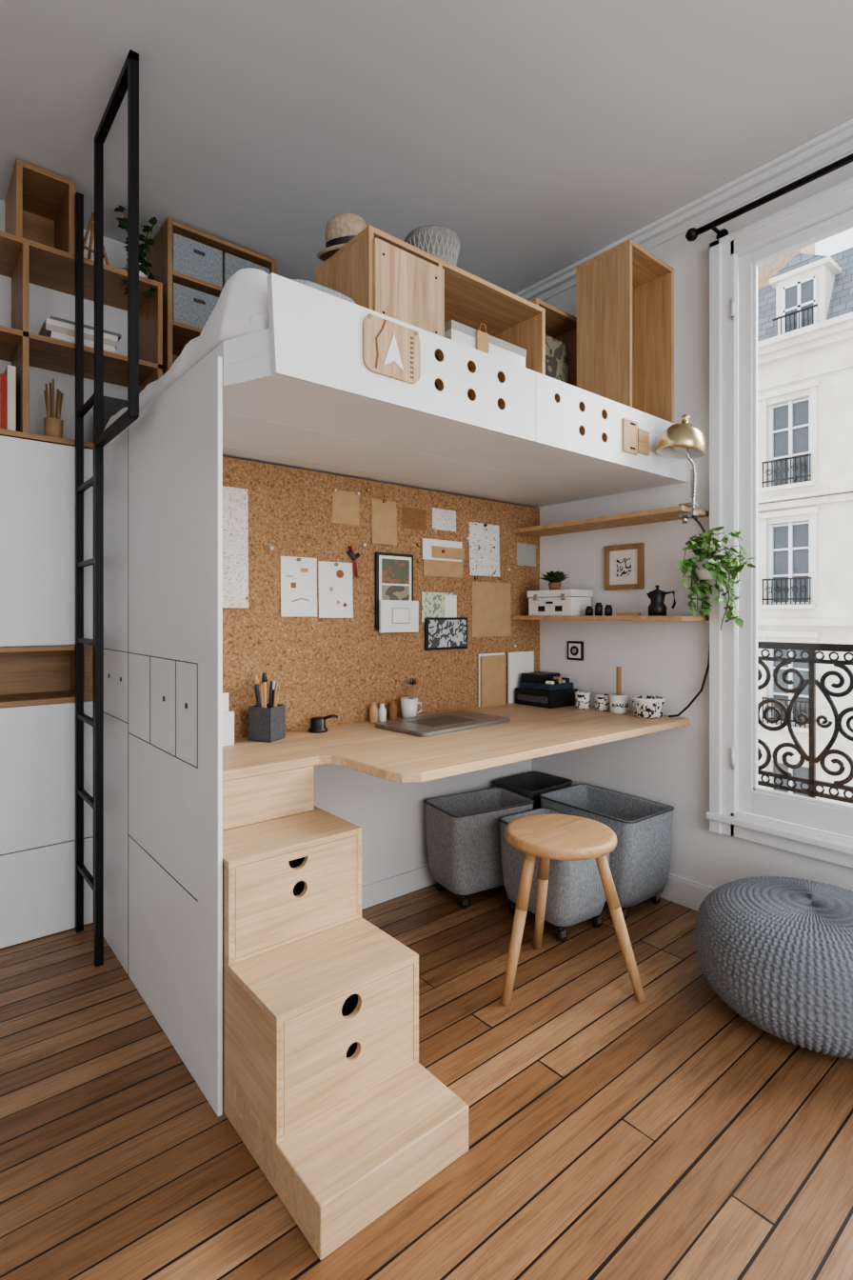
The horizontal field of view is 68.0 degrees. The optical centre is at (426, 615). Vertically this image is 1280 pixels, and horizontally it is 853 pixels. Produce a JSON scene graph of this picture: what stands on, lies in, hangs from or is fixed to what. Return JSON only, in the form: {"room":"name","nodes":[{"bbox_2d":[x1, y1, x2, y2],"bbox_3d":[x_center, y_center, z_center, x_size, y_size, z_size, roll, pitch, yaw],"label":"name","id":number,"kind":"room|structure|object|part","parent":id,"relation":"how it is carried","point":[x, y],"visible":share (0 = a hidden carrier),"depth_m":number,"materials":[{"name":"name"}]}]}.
{"room":"studio apartment","nodes":[
{"label":"studio apartment","id":0,"kind":"room"},
{"bbox_2d":[0,200,145,878],"bbox_3d":[-1.770,-0.235,2.593,4.400,2.870,0.150,0,0,-40],"label":"wall","id":1,"kind":"structure","parent":0,"point":[116,253],"depth_m":2.76,"materials":[{"name":"white paint"}]},
{"bbox_2d":[313,759,531,886],"bbox_3d":[-0.204,0.328,2.668,1.898,1.745,0.040,0,0,-40],"label":"wall","id":2,"kind":"structure","parent":0,"point":[390,815],"depth_m":2.67,"materials":[{"name":"white paint"}]},
{"bbox_2d":[222,456,539,738],"bbox_3d":[-0.172,-0.059,2.628,1.897,0.966,0.058,0,0,-40],"label":"cork board","id":3,"kind":"object","parent":2,"relation":"attached to","point":[321,667],"visible":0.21,"depth_m":2.48,"materials":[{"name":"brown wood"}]},
{"bbox_2d":[222,485,249,607],"bbox_3d":[-0.709,-0.233,2.130,0.237,0.415,0.014,0,0,-40],"label":"sheet","id":4,"kind":"object","parent":3,"relation":"attached to","point":[235,525],"visible":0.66,"depth_m":2.18,"materials":[{"name":"paper"}]},
{"bbox_2d":[280,556,317,616],"bbox_3d":[-0.467,-0.105,2.332,0.148,0.220,0.014,0,0,-40],"label":"drawing","id":5,"kind":"object","parent":3,"relation":"attached to","point":[298,574],"visible":1,"depth_m":2.33,"materials":[{"name":"white paper"}]},
{"bbox_2d":[319,545,360,618],"bbox_3d":[-0.333,-0.131,2.439,0.179,0.282,0.021,0,0,-40],"label":"drawing","id":6,"kind":"object","parent":3,"relation":"attached to","point":[335,578],"visible":1,"depth_m":2.44,"materials":[{"name":"white paper"}]},
{"bbox_2d":[332,488,359,525],"bbox_3d":[-0.310,-0.421,2.463,0.123,0.131,0.014,0,0,-40],"label":"paper note","id":7,"kind":"object","parent":3,"relation":"attached to","point":[345,504],"visible":1,"depth_m":2.47,"materials":[{"name":"brown paper"}]},
{"bbox_2d":[371,498,397,545],"bbox_3d":[-0.168,-0.381,2.581,0.125,0.182,0.014,0,0,-40],"label":"paper note","id":8,"kind":"object","parent":3,"relation":"attached to","point":[384,518],"visible":1,"depth_m":2.58,"materials":[{"name":"brown paper"}]},
{"bbox_2d":[375,552,419,632],"bbox_3d":[-0.120,-0.092,2.609,0.205,0.325,0.032,0,0,-40],"label":"photo","id":9,"kind":"object","parent":3,"relation":"attached to","point":[396,610],"visible":1,"depth_m":2.59},
{"bbox_3d":[-0.120,-0.092,2.609,0.205,0.325,0.032,0,0,-40],"label":"frame","id":10,"kind":"part","parent":9,"relation":"part of","materials":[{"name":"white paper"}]},
{"bbox_2d":[401,506,426,530],"bbox_3d":[-0.052,-0.409,2.687,0.130,0.089,0.001,0,0,-40],"label":"card","id":11,"kind":"object","parent":3,"relation":"attached to","point":[411,518],"depth_m":2.68,"materials":[{"name":"orange paper"}]},
{"bbox_2d":[422,538,464,578],"bbox_3d":[0.077,-0.250,2.782,0.240,0.160,0.019,0,0,-40],"label":"envelopes","id":12,"kind":"object","parent":3,"relation":"attached to","point":[444,558],"visible":1,"depth_m":2.78,"materials":[{"name":"paper"}]},
{"bbox_2d":[432,507,456,531],"bbox_3d":[0.083,-0.415,2.790,0.140,0.105,0.014,0,0,-40],"label":"card","id":13,"kind":"object","parent":3,"relation":"attached to","point":[442,519],"visible":1,"depth_m":2.79,"materials":[{"name":"paper"}]},
{"bbox_2d":[421,592,467,650],"bbox_3d":[0.083,0.025,2.787,0.255,0.250,0.019,0,0,-40],"label":"art print","id":14,"kind":"object","parent":3,"relation":"attached to","point":[444,630],"depth_m":2.77},
{"bbox_2d":[469,521,499,577],"bbox_3d":[0.275,-0.305,2.950,0.200,0.245,0.014,0,0,-40],"label":"sheet","id":15,"kind":"object","parent":3,"relation":"attached to","point":[484,538],"visible":1,"depth_m":2.95,"materials":[{"name":"white paper"}]},
{"bbox_2d":[472,581,510,637],"bbox_3d":[0.309,-0.028,2.988,0.260,0.255,0.001,0,0,-40],"label":"paper sheet","id":16,"kind":"object","parent":3,"relation":"attached to","point":[490,601],"visible":1,"depth_m":2.98,"materials":[{"name":"beige paper"}]},
{"bbox_2d":[517,542,536,566],"bbox_3d":[0.497,-0.300,3.145,0.140,0.109,0.001,0,0,-40],"label":"note","id":17,"kind":"object","parent":3,"relation":"attached to","point":[526,552],"visible":1,"depth_m":3.14,"materials":[{"name":"paper"}]},
{"bbox_2d":[361,864,436,909],"bbox_3d":[-0.045,1.155,2.764,1.490,0.090,0.015,0,0,-40],"label":"baseboard","id":18,"kind":"structure","parent":2,"relation":"attached to","point":[374,893],"depth_m":2.69,"materials":[{"name":"white paint"}]},
{"bbox_2d":[0,883,852,1279],"bbox_3d":[-0.138,1.240,0.634,4.700,0.080,5.250,0,0,-40],"label":"floor","id":19,"kind":"structure","parent":0,"point":[670,1135],"depth_m":1.48,"materials":[{"name":"brown wood"}]},
{"bbox_2d":[0,435,93,948],"bbox_3d":[-2.345,0.278,1.798,2.458,1.845,0.325,0,0,-40],"label":"storage cabinet","id":20,"kind":"object","parent":19,"relation":"on","point":[37,478],"visible":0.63,"depth_m":2.36,"materials":[{"name":"white paint"}]},
{"bbox_2d":[0,159,276,465],"bbox_3d":[-1.788,-1.155,2.263,2.550,1.010,0.325,0,0,-40],"label":"bookcase","id":21,"kind":"object","parent":20,"relation":"on","point":[37,245],"visible":0.56,"depth_m":2.59,"materials":[{"name":"brown wood"}]},
{"bbox_2d":[43,379,63,438],"bbox_3d":[-1.451,-0.790,2.461,0.067,0.240,0.066,0,0,-40],"label":"jar","id":22,"kind":"object","parent":21,"relation":"on","point":[52,427],"visible":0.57,"depth_m":2.44,"materials":[{"name":"wood"}]},
{"bbox_2d":[0,316,121,430],"bbox_3d":[-1.607,-0.902,2.364,0.818,0.465,0.190,0,0,-40],"label":"books","id":23,"kind":"object","parent":21,"relation":"on","point":[56,328],"visible":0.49,"depth_m":2.40,"materials":[{"name":"white paper"}]},
{"bbox_2d":[83,212,109,265],"bbox_3d":[-1.382,-1.501,2.596,0.131,0.241,0.171,0,0,-40],"label":"easel","id":24,"kind":"object","parent":21,"relation":"on","point":[90,224],"visible":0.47,"depth_m":2.55,"materials":[{"name":"brown wood"}]},
{"bbox_2d":[93,396,127,442],"bbox_3d":[-1.270,-0.770,2.619,0.160,0.200,0.190,0,0,-40],"label":"desk organizer","id":25,"kind":"object","parent":21,"relation":"in","point":[112,406],"visible":0.22,"depth_m":2.52,"materials":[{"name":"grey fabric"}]},
{"bbox_2d":[114,204,158,298],"bbox_3d":[-1.187,-1.467,2.591,0.168,0.359,0.191,0,0,-15],"label":"ivy plant","id":26,"kind":"object","parent":21,"relation":"on","point":[144,270],"visible":0.45,"depth_m":2.59,"materials":[{"name":"green plant"}]},
{"bbox_2d":[172,232,269,363],"bbox_3d":[-0.983,-1.266,2.906,0.440,0.695,0.277,0,0,-40],"label":"storage boxes","id":27,"kind":"object","parent":21,"relation":"in","point":[192,258],"visible":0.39,"depth_m":2.73,"materials":[{"name":"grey fabric"}]},
{"bbox_2d":[75,49,139,967],"bbox_3d":[-1.090,-0.220,2.128,0.025,2.840,0.750,0,0,-40],"label":"metal ladder","id":28,"kind":"object","parent":19,"relation":"on","point":[129,77],"visible":1,"depth_m":2.16,"materials":[{"name":"metal"}]},
{"bbox_2d":[222,765,468,1259],"bbox_3d":[-0.362,0.826,1.669,0.380,0.748,0.973,0,0,-40],"label":"staircase","id":29,"kind":"structure","parent":19,"relation":"on","point":[326,1086],"depth_m":1.45,"materials":[{"name":"brown wood"}]},
{"bbox_2d":[235,835,357,958],"bbox_3d":[-0.329,0.712,1.629,0.346,0.218,0.016,0,0,-40],"label":"drawer","id":30,"kind":"object","parent":29,"relation":"in","point":[270,919],"depth_m":1.61,"materials":[{"name":"brown wood"}]},
{"bbox_2d":[283,963,413,1135],"bbox_3d":[-0.170,0.968,1.438,0.346,0.236,0.016,0,0,-40],"label":"drawer","id":31,"kind":"object","parent":29,"relation":"in","point":[321,1083],"depth_m":1.42,"materials":[{"name":"brown wood"}]},
{"bbox_2d":[222,702,689,783],"bbox_3d":[0.082,0.438,2.320,1.900,0.028,0.850,0,0,-40],"label":"desk","id":32,"kind":"object","parent":29,"relation":"on","point":[531,731],"visible":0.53,"depth_m":2.10,"materials":[{"name":"brown wood"}]},
{"bbox_2d":[222,692,234,746],"bbox_3d":[-0.689,0.324,2.062,0.100,0.200,0.070,0,0,-40],"label":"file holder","id":33,"kind":"object","parent":32,"relation":"on","point":[228,716],"visible":0.32,"depth_m":2.06,"materials":[{"name":"white plastic"}]},
{"bbox_2d":[248,672,285,742],"bbox_3d":[-0.546,0.308,2.164,0.091,0.231,0.092,0,0,22],"label":"pen holder","id":34,"kind":"object","parent":32,"relation":"on","point":[267,722],"visible":1,"depth_m":2.13,"materials":[{"name":"grey concrete"}]},
{"bbox_2d":[308,714,338,733],"bbox_3d":[-0.383,0.393,2.317,0.099,0.062,0.081,0,0,-40],"label":"tape dispenser","id":35,"kind":"object","parent":32,"relation":"on","point":[317,723],"visible":1,"depth_m":2.29,"materials":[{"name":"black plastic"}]},
{"bbox_2d":[369,700,397,722],"bbox_3d":[-0.174,0.385,2.533,0.129,0.079,0.039,0,0,-40],"label":"bottles","id":36,"kind":"object","parent":32,"relation":"on","point":[375,714],"visible":0.99,"depth_m":2.52,"materials":[{"name":"ceramic"}]},
{"bbox_2d":[400,678,421,719],"bbox_3d":[-0.063,0.341,2.583,0.085,0.165,0.072,0,0,5],"label":"cup","id":37,"kind":"object","parent":32,"relation":"on","point":[409,705],"visible":0.81,"depth_m":2.56,"materials":[{"name":"white ceramic"}]},
{"bbox_2d":[374,710,510,737],"bbox_3d":[0.068,0.416,2.465,0.485,0.015,0.285,0,0,-43],"label":"closed laptop","id":38,"kind":"object","parent":32,"relation":"on","point":[430,725],"visible":1,"depth_m":2.41,"materials":[{"name":"silver metal"}]},
{"bbox_2d":[479,652,505,707],"bbox_3d":[0.313,0.301,2.968,0.170,0.245,0.024,0,0,-40],"label":"notebook","id":39,"kind":"object","parent":32,"relation":"on","point":[491,666],"visible":1,"depth_m":2.96,"materials":[{"name":"paper"}]},
{"bbox_2d":[507,651,534,703],"bbox_3d":[0.464,0.301,3.098,0.180,0.245,0.014,0,0,-40],"label":"sketch sheet","id":40,"kind":"object","parent":32,"relation":"on","point":[519,662],"visible":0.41,"depth_m":3.07,"materials":[{"name":"white paper"}]},
{"bbox_2d":[515,671,578,708],"bbox_3d":[0.570,0.351,3.013,0.208,0.145,0.220,0,0,-40],"label":"boxes","id":41,"kind":"object","parent":32,"relation":"on","point":[538,689],"visible":0.99,"depth_m":2.96,"materials":[{"name":"black cardboard"}]},
{"bbox_2d":[575,691,590,709],"bbox_3d":[0.708,0.387,2.868,0.071,0.075,0.071,0,0,-40],"label":"patterned cup","id":42,"kind":"object","parent":32,"relation":"on","point":[582,698],"visible":1,"depth_m":2.84,"materials":[{"name":"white ceramic"}]},
{"bbox_2d":[594,693,609,711],"bbox_3d":[0.786,0.389,2.822,0.071,0.070,0.071,0,0,-40],"label":"patterned cup","id":43,"kind":"object","parent":32,"relation":"on","point":[602,700],"visible":0.94,"depth_m":2.79,"materials":[{"name":"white ceramic"}]},
{"bbox_2d":[609,666,628,714],"bbox_3d":[0.836,0.324,2.746,0.080,0.200,0.080,0,0,-40],"label":"patterned cup","id":44,"kind":"object","parent":32,"relation":"on","point":[618,701],"visible":1,"depth_m":2.72,"materials":[{"name":"white ceramic"}]},
{"bbox_2d":[630,694,665,718],"bbox_3d":[0.926,0.383,2.646,0.140,0.083,0.140,0,0,-40],"label":"patterned bowl","id":45,"kind":"object","parent":32,"relation":"on","point":[643,706],"visible":1,"depth_m":2.60,"materials":[{"name":"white ceramic"}]},
{"bbox_2d":[103,267,687,1117],"bbox_3d":[-0.103,0.172,2.531,1.917,2.055,1.409,0,0,-40],"label":"bed","id":46,"kind":"object","parent":19,"relation":"on","point":[297,373],"visible":0.91,"depth_m":1.82,"materials":[{"name":"white paint"}]},
{"bbox_3d":[-0.889,0.290,1.989,0.012,1.820,1.235,0,0,-40],"label":"panel","id":47,"kind":"part","parent":46,"relation":"part of","materials":[{"name":"white paint"}]},
{"bbox_2d":[103,267,269,430],"bbox_3d":[-0.711,-0.754,2.059,0.377,0.203,1.330,0,0,-40],"label":"duvet","id":48,"kind":"object","parent":46,"relation":"on","point":[239,316],"depth_m":1.53,"materials":[{"name":"white fabric"}]},
{"bbox_3d":[-0.810,-0.630,1.966,0.076,0.060,1.373,0,0,-40],"label":"rail","id":49,"kind":"part","parent":46,"relation":"part of","materials":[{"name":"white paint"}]},
{"bbox_3d":[-0.107,-0.660,2.566,1.860,0.119,1.335,0,0,-40],"label":"mattress","id":50,"kind":"part","parent":46,"relation":"part of","materials":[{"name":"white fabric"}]},
{"bbox_2d":[290,279,355,303],"bbox_3d":[-0.335,-0.814,1.699,0.220,0.057,0.280,0,0,-40],"label":"pillow","id":51,"kind":"object","parent":46,"relation":"on","point":[313,285],"depth_m":1.59,"materials":[{"name":"fabric"}]},
{"bbox_3d":[-0.009,-0.661,1.722,0.904,0.222,0.022,0,0,-40],"label":"rail","id":52,"kind":"part","parent":46,"relation":"part of","materials":[{"name":"white paint"}]},
{"bbox_2d":[315,224,545,375],"bbox_3d":[0.040,-0.892,2.061,0.740,0.340,0.304,0,0,-40],"label":"storage cabinet","id":53,"kind":"object","parent":46,"relation":"on","point":[384,273],"visible":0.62,"depth_m":1.85,"materials":[{"name":"brown wood"}]},
{"bbox_2d":[317,212,367,260],"bbox_3d":[-0.233,-1.131,1.914,0.191,0.138,0.197,0,0,-40],"label":"straw hat","id":54,"kind":"object","parent":53,"relation":"on","point":[341,229],"visible":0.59,"depth_m":1.84,"materials":[{"name":"beige wicker"}]},
{"bbox_2d":[404,224,460,265],"bbox_3d":[0.019,-1.135,2.047,0.184,0.145,0.184,0,0,-40],"label":"woven basket","id":55,"kind":"object","parent":53,"relation":"on","point":[444,243],"visible":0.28,"depth_m":1.97,"materials":[{"name":"grey wicker"}]},
{"bbox_2d":[444,320,526,367],"bbox_3d":[0.141,-0.833,2.128,0.344,0.188,0.235,0,0,-40],"label":"case","id":56,"kind":"object","parent":53,"relation":"in","point":[456,331],"visible":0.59,"depth_m":2.01,"materials":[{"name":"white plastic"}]},
{"bbox_2d":[529,298,577,386],"bbox_3d":[0.499,-1.011,2.791,0.340,0.578,0.250,0,0,-40],"label":"crate","id":57,"kind":"object","parent":46,"relation":"on","point":[561,327],"visible":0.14,"depth_m":2.74,"materials":[{"name":"brown wood"}]},
{"bbox_2d":[577,239,674,422],"bbox_3d":[0.833,-1.089,2.645,0.330,0.733,0.251,0,0,-40],"label":"wooden crate","id":58,"kind":"object","parent":46,"relation":"on","point":[626,292],"visible":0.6,"depth_m":2.60,"materials":[{"name":"brown wood"}]},
{"bbox_2d":[424,787,534,908],"bbox_3d":[0.228,1.001,2.741,0.421,0.396,0.281,0,0,-30],"label":"storage bin","id":59,"kind":"object","parent":19,"relation":"on","point":[464,830],"visible":0.81,"depth_m":2.61,"materials":[{"name":"grey fabric"}]},
{"bbox_2d":[494,771,572,809],"bbox_3d":[0.509,0.994,3.014,0.311,0.412,0.261,0,0,-40],"label":"storage bin","id":60,"kind":"object","parent":19,"relation":"on","point":[530,785],"visible":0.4,"depth_m":3.08,"materials":[{"name":"grey fabric"}]},
{"bbox_2d":[499,807,609,941],"bbox_3d":[0.500,1.011,2.486,0.281,0.376,0.381,0,0,-34],"label":"storage bin","id":61,"kind":"object","parent":19,"relation":"on","point":[575,894],"visible":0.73,"depth_m":2.34,"materials":[{"name":"grey fabric"}]},
{"bbox_2d":[500,813,645,1005],"bbox_3d":[0.427,0.954,2.038,0.418,0.501,0.443,0,0,-40],"label":"stool","id":62,"kind":"object","parent":19,"relation":"on","point":[547,836],"visible":1,"depth_m":1.99,"materials":[{"name":"brown wood"}]},
{"bbox_2d":[539,783,674,919],"bbox_3d":[0.756,0.994,2.686,0.345,0.412,0.489,0,0,-40],"label":"storage bin","id":63,"kind":"object","parent":19,"relation":"on","point":[640,860],"visible":0.66,"depth_m":2.53,"materials":[{"name":"grey fabric"}]},
{"bbox_2d":[694,876,852,1059],"bbox_3d":[1.163,1.029,1.909,0.653,0.343,0.653,0,0,4],"label":"knitted pouf","id":64,"kind":"object","parent":19,"relation":"on","point":[778,950],"visible":1,"depth_m":1.75,"materials":[{"name":"grey fabric"}]},
{"bbox_2d":[0,0,852,294],"bbox_3d":[-0.138,-1.720,0.634,4.700,0.100,5.250,0,0,-40],"label":"ceiling","id":65,"kind":"structure","parent":0,"point":[544,134],"depth_m":2.08,"materials":[{"name":"paint"}]},
{"bbox_2d":[529,139,852,891],"bbox_3d":[1.610,-0.235,2.090,0.150,2.870,5.250,0,0,-40],"label":"wall","id":66,"kind":"structure","parent":0,"point":[668,659],"depth_m":2.65,"materials":[{"name":"white paint"}]},
{"bbox_2d":[567,640,583,660],"bbox_3d":[0.713,0.170,3.035,0.017,0.090,0.090,0,0,-40],"label":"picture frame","id":67,"kind":"object","parent":66,"relation":"attached to","point":[575,649],"visible":1,"depth_m":3.03,"materials":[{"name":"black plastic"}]},
{"bbox_2d":[512,615,709,620],"bbox_3d":[0.775,0.012,2.808,0.212,0.020,0.873,0,0,-40],"label":"wall shelf","id":68,"kind":"object","parent":66,"relation":"attached to","point":[514,617],"visible":1,"depth_m":2.66,"materials":[{"name":"brown wood"}]},
{"bbox_2d":[527,589,593,615],"bbox_3d":[0.624,-0.057,2.974,0.164,0.118,0.260,0,0,-40],"label":"storage box","id":69,"kind":"object","parent":68,"relation":"on","point":[555,602],"visible":0.94,"depth_m":2.90,"materials":[{"name":"white cardboard"}]},
{"bbox_2d":[539,570,568,590],"bbox_3d":[0.594,-0.162,2.949,0.148,0.091,0.144,0,0,16],"label":"potted succulent","id":70,"kind":"object","parent":69,"relation":"on","point":[554,579],"visible":0.95,"depth_m":2.92,"materials":[{"name":"green plant"}]},
{"bbox_2d":[585,602,640,616],"bbox_3d":[0.794,-0.026,2.723,0.047,0.057,0.267,0,0,-40],"label":"jars","id":71,"kind":"object","parent":68,"relation":"on","point":[598,607],"visible":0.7,"depth_m":2.74,"materials":[{"name":"black plastic"}]},
{"bbox_2d":[646,584,676,616],"bbox_3d":[0.949,-0.060,2.557,0.120,0.125,0.068,0,0,28],"label":"moka pot","id":72,"kind":"object","parent":68,"relation":"on","point":[657,607],"visible":1,"depth_m":2.54,"materials":[{"name":"black metal"}]},
{"bbox_2d":[512,505,709,537],"bbox_3d":[0.775,-0.408,2.808,0.212,0.020,0.873,0,0,-40],"label":"wall shelf","id":73,"kind":"object","parent":66,"relation":"attached to","point":[671,513],"visible":0.98,"depth_m":2.72,"materials":[{"name":"brown wood"}]},
{"bbox_2d":[656,414,706,523],"bbox_3d":[0.959,-0.554,2.384,0.184,0.399,0.177,0,0,-40],"label":"desk lamp","id":74,"kind":"object","parent":73,"relation":"on","point":[684,440],"visible":1,"depth_m":2.37,"materials":[{"name":"gold metal"}]},
{"bbox_2d":[668,516,709,717],"bbox_3d":[1.032,0.020,2.537,0.146,0.807,0.165,0,0,-40],"label":"power cable","id":75,"kind":"object","parent":74,"relation":"attached to","point":[693,517],"visible":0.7,"depth_m":2.53,"materials":[{"name":"black plastic"}]},
{"bbox_2d":[677,506,756,630],"bbox_3d":[1.075,-0.184,2.337,0.256,0.480,0.275,0,0,-40],"label":"pothos plant","id":76,"kind":"object","parent":73,"relation":"hanging from","point":[710,566],"visible":0.98,"depth_m":2.35,"materials":[{"name":"green plant"}]},
{"bbox_2d":[604,542,644,590],"bbox_3d":[0.883,-0.215,2.829,0.019,0.200,0.193,0,0,-40],"label":"framed art print","id":77,"kind":"object","parent":66,"relation":"attached to","point":[624,564],"visible":1,"depth_m":2.82,"materials":[{"name":"brown wood"}]},
{"bbox_2d":[516,118,852,300],"bbox_3d":[1.535,-1.627,2.028,0.045,0.085,4.950,0,0,-40],"label":"trim","id":78,"kind":"structure","parent":66,"relation":"attached to","point":[842,133],"depth_m":2.47,"materials":[{"name":"white paint"}]},
{"bbox_2d":[660,873,715,911],"bbox_3d":[1.837,1.144,1.688,0.016,0.112,4.043,0,0,-40],"label":"baseboard","id":79,"kind":"structure","parent":66,"relation":"attached to","point":[678,890],"depth_m":2.60,"materials":[{"name":"white paint"}]},
{"bbox_2d":[685,153,852,241],"bbox_3d":[1.610,-1.500,1.875,0.125,0.048,1.720,0,0,-40],"label":"curtain rod","id":80,"kind":"object","parent":66,"relation":"attached to","point":[692,233],"visible":0.92,"depth_m":2.28,"materials":[{"name":"black metal"}]},
{"bbox_2d":[706,177,852,868],"bbox_3d":[1.600,-0.307,1.938,0.060,2.325,1.490,0,0,-40],"label":"window frame","id":81,"kind":"structure","parent":66,"relation":"attached to","point":[724,816],"depth_m":2.45,"materials":[{"name":"white paint"}]},
{"bbox_2d":[739,209,852,837],"bbox_3d":[1.640,-0.315,1.972,0.045,2.146,1.290,0,0,-40],"label":"casement","id":82,"kind":"object","parent":66,"relation":"attached to","point":[804,810],"visible":0.98,"depth_m":2.42,"materials":[{"name":"white paint"}]},
{"bbox_2d":[731,297,735,769],"bbox_3d":[1.181,-0.314,2.435,0.016,1.812,0.016,0,0,-40],"label":"hinges","id":83,"kind":"object","parent":82,"relation":"attached to","point":[732,298],"visible":0.71,"depth_m":2.43,"materials":[{"name":"white paint"}]},
{"bbox_3d":[1.813,0.800,2.128,0.210,0.080,1.650,0,0,-40],"label":"window ledge","id":84,"kind":"object","parent":66,"relation":"attached to","visible":0},
{"bbox_2d":[758,640,852,803],"bbox_3d":[1.783,0.435,2.104,0.134,0.650,1.590,0,0,-40],"label":"balcony railing","id":85,"kind":"object","parent":84,"relation":"on","point":[812,660],"visible":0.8,"depth_m":2.49,"materials":[{"name":"black metal"}]},
{"label":"outside","id":86,"kind":"structure","parent":0,"visible":0},
{"bbox_2d":[758,246,852,341],"bbox_3d":[12.165,-8.420,16.644,6.000,3.160,27.000,0,0,-40],"label":"mansard roof","id":87,"kind":"structure","parent":86,"point":[841,303],"depth_m":15.62,"materials":[{"name":"stone"}]},
{"bbox_2d":[758,243,815,289],"bbox_3d":[9.764,-9.900,17.182,1.100,3.200,12.800,0,0,-40],"label":"chimneys","id":88,"kind":"object","parent":87,"relation":"on","point":[768,270],"visible":0.02,"depth_m":16.97,"materials":[{"name":"brick"}]},
{"bbox_2d":[769,253,842,336],"bbox_3d":[10.426,-7.870,14.973,1.810,2.060,23.860,0,0,-40],"label":"dormers","id":89,"kind":"object","parent":87,"relation":"attached to","point":[804,287],"visible":0.09,"depth_m":15.46,"materials":[{"name":"paint"}]},
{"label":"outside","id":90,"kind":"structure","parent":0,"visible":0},
{"bbox_3d":[9.553,11.300,14.467,26.800,0.200,60.000,0,0,-40],"label":"street","id":91,"kind":"object","parent":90,"visible":0},
{"bbox_2d":[758,311,852,805],"bbox_3d":[9.860,2.180,14.723,1.000,18.040,27.000,0,0,-40],"label":"facade","id":92,"kind":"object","parent":91,"relation":"on","point":[806,374],"visible":0.16,"depth_m":15.45,"materials":[{"name":"stone"}]}
]}

